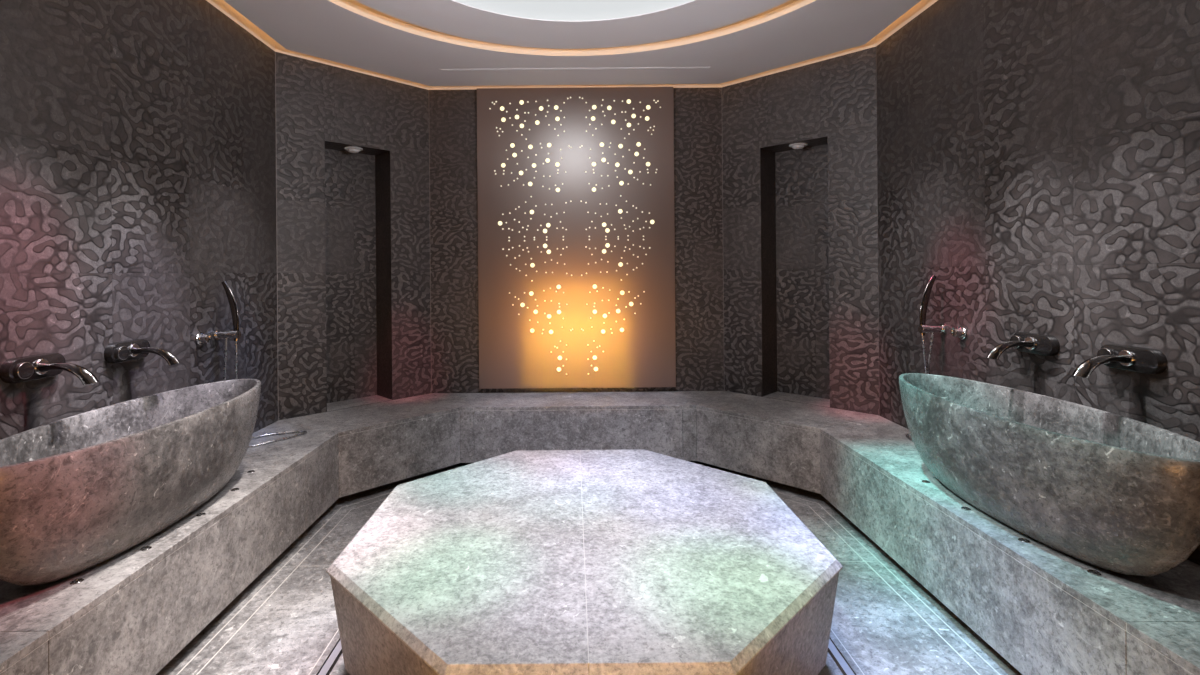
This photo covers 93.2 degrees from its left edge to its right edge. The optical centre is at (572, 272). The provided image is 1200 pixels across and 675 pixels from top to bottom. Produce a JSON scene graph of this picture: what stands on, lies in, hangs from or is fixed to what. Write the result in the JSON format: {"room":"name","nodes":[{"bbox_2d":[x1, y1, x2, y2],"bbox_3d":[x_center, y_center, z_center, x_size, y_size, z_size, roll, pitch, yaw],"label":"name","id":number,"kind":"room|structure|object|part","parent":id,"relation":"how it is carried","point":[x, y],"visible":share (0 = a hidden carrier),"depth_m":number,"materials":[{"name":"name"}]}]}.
{"room":"spa","nodes":[
{"label":"spa","id":0,"kind":"room"},
{"bbox_2d":[0,0,277,439],"bbox_3d":[-1.933,-0.013,2.075,0.001,2.859,3.250,0,0,0],"label":"wall","id":1,"kind":"structure","parent":0,"point":[138,137],"depth_m":2.49,"materials":[{"name":"tile"}]},
{"bbox_2d":[0,353,98,385],"bbox_3d":[-1.825,0.349,2.015,0.209,0.108,0.218,0,0,0],"label":"tap","id":2,"kind":"object","parent":1,"relation":"attached to","point":[44,365],"visible":1,"depth_m":2.00,"materials":[{"name":"black metal"}]},
{"bbox_3d":[-1.889,0.338,1.949,0.022,0.058,0.058,0,0,0],"label":"control knob","id":3,"kind":"part","parent":2,"relation":"part of","materials":[{"name":"black metal"}]},
{"bbox_3d":[-1.913,0.338,2.015,0.033,0.086,0.218,0,0,0],"label":"wall plate","id":4,"kind":"part","parent":2,"relation":"part of","materials":[{"name":"black metal"}]},
{"bbox_3d":[-1.808,0.364,2.025,0.175,0.077,0.066,0,0,0],"label":"spout","id":5,"kind":"part","parent":2,"relation":"part of","materials":[{"name":"silver metal"}]},
{"bbox_2d":[104,339,179,365],"bbox_3d":[-1.825,0.349,2.440,0.209,0.108,0.218,0,0,0],"label":"tap","id":6,"kind":"object","parent":1,"relation":"attached to","point":[129,350],"visible":1,"depth_m":2.42,"materials":[{"name":"black metal"}]},
{"bbox_3d":[-1.889,0.338,2.374,0.022,0.058,0.058,0,0,0],"label":"control knob","id":7,"kind":"part","parent":6,"relation":"part of","materials":[{"name":"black metal"}]},
{"bbox_3d":[-1.913,0.338,2.440,0.033,0.086,0.218,0,0,0],"label":"wall plate","id":8,"kind":"part","parent":6,"relation":"part of","materials":[{"name":"black metal"}]},
{"bbox_3d":[-1.808,0.364,2.450,0.175,0.077,0.066,0,0,0],"label":"spout","id":9,"kind":"part","parent":6,"relation":"part of","materials":[{"name":"silver metal"}]},
{"bbox_2d":[195,331,217,344],"bbox_3d":[-1.882,0.339,2.930,0.105,0.073,0.068,0,0,0],"label":"shower valve","id":10,"kind":"object","parent":1,"relation":"attached to","point":[201,338],"visible":1,"depth_m":2.91,"materials":[{"name":"silver metal"}]},
{"bbox_3d":[-1.901,0.342,2.930,0.037,0.044,0.044,0,0,0],"label":"knob","id":11,"kind":"part","parent":10,"relation":"part of","materials":[{"name":"silver metal"}]},
{"bbox_2d":[212,281,306,447],"bbox_3d":[-1.783,0.505,3.229,0.179,0.921,0.488,0,0,34],"label":"shower","id":12,"kind":"object","parent":1,"relation":"attached to","point":[235,334],"visible":0.72,"depth_m":3.06,"materials":[{"name":"silver metal"}]},
{"bbox_2d":[275,52,430,420],"bbox_3d":[-1.621,-0.016,4.188,0.250,2.859,1.131,0,0,45],"label":"wall","id":13,"kind":"structure","parent":0,"point":[353,229],"depth_m":4.24,"materials":[{"name":"tile"}]},
{"bbox_2d":[344,147,362,152],"bbox_3d":[-1.615,-0.898,4.175,0.132,0.030,0.132,0,0,0],"label":"recessed light","id":14,"kind":"object","parent":13,"relation":"in","point":[349,149],"visible":1,"depth_m":4.14,"materials":[{"name":"grey"}]},
{"bbox_2d":[206,0,937,89],"bbox_3d":[0.018,-1.539,2.075,3.927,0.163,4.850,0,0,0],"label":"ceiling","id":15,"kind":"structure","parent":0,"point":[340,31],"depth_m":3.56,"materials":[{"name":"white paint"}]},
{"bbox_2d":[450,0,696,21],"bbox_3d":[0.018,-1.518,2.330,1.932,0.124,1.932,0,0,0],"label":"dome light","id":16,"kind":"object","parent":15,"relation":"attached to","point":[541,10],"visible":1,"depth_m":3.20,"materials":[{"name":"grey"}]},
{"bbox_2d":[440,67,710,70],"bbox_3d":[0.018,-1.455,4.055,1.930,0.004,0.032,0,0,0],"label":"ceiling vent","id":17,"kind":"object","parent":15,"relation":"in","point":[637,68],"visible":1,"depth_m":4.05,"materials":[{"name":"white paint"}]},
{"bbox_2d":[429,87,723,392],"bbox_3d":[0.030,-0.030,4.500,2.327,2.859,0.001,0,0,0],"label":"wall","id":18,"kind":"structure","parent":0,"point":[453,196],"depth_m":4.50,"materials":[{"name":"tile"}]},
{"bbox_2d":[477,87,675,388],"bbox_3d":[0.028,-0.273,4.476,1.550,2.365,0.043,0,0,0],"label":"light panel","id":19,"kind":"object","parent":18,"relation":"attached to","point":[575,186],"visible":1,"depth_m":4.46,"materials":[{"name":"brown glass"}]},
{"bbox_2d":[156,464,1021,674],"bbox_3d":[0.043,1.399,2.075,3.927,0.001,4.850,0,0,0],"label":"floor","id":20,"kind":"structure","parent":0,"point":[885,621],"depth_m":2.30,"materials":[{"name":"stone"}]},
{"bbox_2d":[326,449,842,674],"bbox_3d":[0.041,1.171,2.185,1.676,0.458,1.676,0,0,0],"label":"slab","id":21,"kind":"object","parent":20,"relation":"on","point":[637,561],"visible":1,"depth_m":1.78,"materials":[{"name":"stone"}]},
{"bbox_3d":[-0.522,1.136,1.622,0.686,0.324,0.068,0,0,45],"label":"panel","id":22,"kind":"part","parent":21,"relation":"part of","materials":[{"name":"stone"}]},
{"bbox_3d":[0.603,1.127,1.622,0.068,0.324,0.686,0,0,45],"label":"panel","id":23,"kind":"part","parent":21,"relation":"part of","materials":[{"name":"stone"}]},
{"bbox_2d":[316,638,855,674],"bbox_3d":[0.042,1.399,2.185,1.876,0.002,1.876,0,0,0],"label":"channel","id":24,"kind":"object","parent":20,"relation":"on","point":[335,654],"visible":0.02,"depth_m":2.04,"materials":[{"name":"silver metal"}]},
{"bbox_2d":[0,391,1199,674],"bbox_3d":[0.041,1.175,2.474,3.923,0.450,4.048,0,0,0],"label":"stone bench","id":25,"kind":"object","parent":20,"relation":"on","point":[1037,605],"visible":0.92,"depth_m":2.40,"materials":[{"name":"stone"}]},
{"bbox_3d":[-1.664,0.976,0.985,0.515,0.024,1.068,0,0,0],"label":"seat","id":26,"kind":"part","parent":25,"relation":"part of","materials":[{"name":"stone"}]},
{"bbox_3d":[-1.419,1.171,0.985,0.028,0.368,1.068,0,0,0],"label":"panel","id":27,"kind":"part","parent":25,"relation":"part of","materials":[{"name":"stone"}]},
{"bbox_2d":[70,578,83,584],"bbox_3d":[-1.542,0.961,1.762,0.033,0.004,0.033,0,0,0],"label":"fitting","id":28,"kind":"object","parent":25,"relation":"on","point":[76,581],"visible":1,"depth_m":1.76,"materials":[{"name":"silver metal"}]},
{"bbox_2d":[0,379,260,585],"bbox_3d":[-1.633,0.749,2.175,0.469,0.430,1.349,0,0,0],"label":"stone basin","id":29,"kind":"object","parent":25,"relation":"on","point":[78,492],"visible":1,"depth_m":1.89,"materials":[{"name":"stone"}]},
{"bbox_2d":[140,546,151,550],"bbox_3d":[-1.485,0.961,1.971,0.033,0.004,0.033,0,0,0],"label":"fitting","id":30,"kind":"object","parent":25,"relation":"on","point":[146,548],"visible":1,"depth_m":1.97,"materials":[{"name":"silver metal"}]},
{"bbox_3d":[-1.664,0.976,2.250,0.515,0.024,1.458,0,0,0],"label":"seat","id":31,"kind":"part","parent":25,"relation":"part of","materials":[{"name":"stone"}]},
{"bbox_3d":[-1.419,1.171,2.250,0.028,0.368,1.458,0,0,0],"label":"panel","id":32,"kind":"part","parent":25,"relation":"part of","materials":[{"name":"stone"}]},
{"bbox_3d":[-1.664,0.976,3.339,0.515,0.024,0.717,0,0,0],"label":"seat","id":33,"kind":"part","parent":25,"relation":"part of","materials":[{"name":"stone"}]},
{"bbox_3d":[-1.419,1.171,3.199,0.028,0.368,0.436,0,0,0],"label":"panel","id":34,"kind":"part","parent":25,"relation":"part of","materials":[{"name":"stone"}]},
{"bbox_3d":[-1.320,0.973,3.896,0.573,0.024,1.126,0,0,45],"label":"seat","id":35,"kind":"part","parent":25,"relation":"part of","materials":[{"name":"stone"}]},
{"bbox_3d":[-1.111,1.169,3.718,0.028,0.367,0.872,0,0,45],"label":"panel","id":36,"kind":"part","parent":25,"relation":"part of","materials":[{"name":"stone"}]},
{"bbox_3d":[-0.883,0.970,4.276,0.150,0.024,0.635,0,0,-34],"label":"seat","id":37,"kind":"part","parent":25,"relation":"part of","materials":[{"name":"stone"}]},
{"bbox_3d":[-0.756,1.166,4.026,0.109,0.368,0.025,0,0,0],"label":"panel","id":38,"kind":"part","parent":25,"relation":"part of","materials":[{"name":"stone"}]},
{"bbox_3d":[0.039,0.962,4.255,1.956,0.024,0.483,0,0,0],"label":"seat","id":39,"kind":"part","parent":25,"relation":"part of","materials":[{"name":"stone"}]},
{"bbox_3d":[0.040,1.159,4.026,1.503,0.368,0.025,0,0,0],"label":"panel","id":40,"kind":"part","parent":25,"relation":"part of","materials":[{"name":"stone"}]},
{"bbox_3d":[0.837,1.152,4.026,0.109,0.368,0.025,0,0,0],"label":"panel","id":41,"kind":"part","parent":25,"relation":"part of","materials":[{"name":"stone"}]},
{"bbox_3d":[0.961,0.954,4.276,0.150,0.024,0.635,0,0,34],"label":"seat","id":42,"kind":"part","parent":25,"relation":"part of","materials":[{"name":"stone"}]},
{"bbox_3d":[1.191,1.149,3.718,0.028,0.367,0.872,0,0,-45],"label":"panel","id":43,"kind":"part","parent":25,"relation":"part of","materials":[{"name":"stone"}]},
{"bbox_3d":[1.398,0.950,3.896,1.126,0.024,0.573,0,0,45],"label":"seat","id":44,"kind":"part","parent":25,"relation":"part of","materials":[{"name":"stone"}]},
{"bbox_3d":[1.500,1.147,3.199,0.028,0.368,0.436,0,0,0],"label":"panel","id":45,"kind":"part","parent":25,"relation":"part of","materials":[{"name":"stone"}]},
{"bbox_3d":[1.742,0.947,3.339,0.515,0.024,0.717,0,0,0],"label":"seat","id":46,"kind":"part","parent":25,"relation":"part of","materials":[{"name":"stone"}]},
{"bbox_3d":[1.500,1.147,2.250,0.028,0.368,1.458,0,0,0],"label":"panel","id":47,"kind":"part","parent":25,"relation":"part of","materials":[{"name":"stone"}]},
{"bbox_2d":[1018,538,1029,542],"bbox_3d":[1.574,0.935,1.976,0.033,0.004,0.033,0,0,0],"label":"fitting","id":48,"kind":"object","parent":25,"relation":"on","point":[1023,540],"visible":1,"depth_m":1.97,"materials":[{"name":"silver metal"}]},
{"bbox_3d":[1.742,0.947,2.250,0.515,0.024,1.458,0,0,0],"label":"seat","id":49,"kind":"part","parent":25,"relation":"part of","materials":[{"name":"stone"}]},
{"bbox_2d":[899,373,1199,575],"bbox_3d":[1.707,0.721,2.175,0.469,0.430,1.349,0,0,0],"label":"stone basin","id":50,"kind":"object","parent":25,"relation":"on","point":[1100,488],"visible":1,"depth_m":1.85,"materials":[{"name":"stone"}]},
{"bbox_2d":[1087,569,1100,575],"bbox_3d":[1.624,0.935,1.765,0.033,0.004,0.033,0,0,0],"label":"fitting","id":51,"kind":"object","parent":25,"relation":"on","point":[1093,572],"visible":1,"depth_m":1.76,"materials":[{"name":"silver metal"}]},
{"bbox_3d":[1.500,1.147,0.985,0.028,0.368,1.068,0,0,0],"label":"panel","id":52,"kind":"part","parent":25,"relation":"part of","materials":[{"name":"stone"}]},
{"bbox_3d":[1.742,0.947,0.985,0.515,0.024,1.068,0,0,0],"label":"seat","id":53,"kind":"part","parent":25,"relation":"part of","materials":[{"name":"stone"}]},
{"bbox_2d":[721,47,878,414],"bbox_3d":[1.682,-0.044,4.188,1.131,2.859,0.250,0,0,45],"label":"wall","id":54,"kind":"structure","parent":0,"point":[800,226],"depth_m":4.23,"materials":[{"name":"tile"}]},
{"bbox_2d":[789,143,807,148],"bbox_3d":[1.661,-0.926,4.175,0.132,0.030,0.132,0,0,0],"label":"recessed light","id":55,"kind":"object","parent":54,"relation":"in","point":[795,145],"visible":1,"depth_m":4.14,"materials":[{"name":"grey"}]},
{"bbox_2d":[876,0,1199,564],"bbox_3d":[1.994,-0.046,2.075,0.001,2.859,3.250,0,0,0],"label":"wall","id":56,"kind":"structure","parent":0,"point":[1039,160],"depth_m":2.39,"materials":[{"name":"tile"}]},
{"bbox_2d":[905,275,946,440],"bbox_3d":[1.933,0.474,3.126,0.130,0.922,0.206,0,0,0],"label":"shower","id":57,"kind":"object","parent":56,"relation":"attached to","point":[923,328],"visible":0.62,"depth_m":3.04,"materials":[{"name":"silver metal"}]},
{"bbox_2d":[942,325,966,338],"bbox_3d":[1.949,0.307,2.900,0.105,0.073,0.068,0,0,0],"label":"shower valve","id":58,"kind":"object","parent":56,"relation":"attached to","point":[960,332],"visible":1,"depth_m":2.89,"materials":[{"name":"silver metal"}]},
{"bbox_3d":[1.968,0.309,2.900,0.037,0.044,0.044,0,0,0],"label":"knob","id":59,"kind":"part","parent":58,"relation":"part of","materials":[{"name":"silver metal"}]},
{"bbox_2d":[987,332,1059,359],"bbox_3d":[1.893,0.317,2.430,0.209,0.108,0.218,0,0,0],"label":"tap","id":60,"kind":"object","parent":56,"relation":"attached to","point":[1033,343],"visible":1,"depth_m":2.40,"materials":[{"name":"black metal"}]},
{"bbox_3d":[1.876,0.333,2.420,0.175,0.077,0.066,0,0,0],"label":"spout","id":61,"kind":"part","parent":60,"relation":"part of","materials":[{"name":"silver metal"}]},
{"bbox_3d":[1.956,0.306,2.496,0.022,0.058,0.058,0,0,0],"label":"control knob","id":62,"kind":"part","parent":60,"relation":"part of","materials":[{"name":"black metal"}]},
{"bbox_3d":[1.980,0.305,2.430,0.033,0.086,0.218,0,0,0],"label":"wall plate","id":63,"kind":"part","parent":60,"relation":"part of","materials":[{"name":"black metal"}]},
{"bbox_2d":[1072,344,1167,378],"bbox_3d":[1.893,0.317,2.010,0.209,0.108,0.218,0,0,0],"label":"tap","id":64,"kind":"object","parent":56,"relation":"attached to","point":[1118,356],"visible":1,"depth_m":1.98,"materials":[{"name":"black metal"}]},
{"bbox_3d":[1.876,0.333,2.000,0.175,0.077,0.066,0,0,0],"label":"spout","id":65,"kind":"part","parent":64,"relation":"part of","materials":[{"name":"silver metal"}]},
{"bbox_3d":[1.956,0.306,2.076,0.022,0.058,0.058,0,0,0],"label":"control knob","id":66,"kind":"part","parent":64,"relation":"part of","materials":[{"name":"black metal"}]},
{"bbox_3d":[1.980,0.305,2.010,0.033,0.086,0.218,0,0,0],"label":"wall plate","id":67,"kind":"part","parent":64,"relation":"part of","materials":[{"name":"black metal"}]}
]}

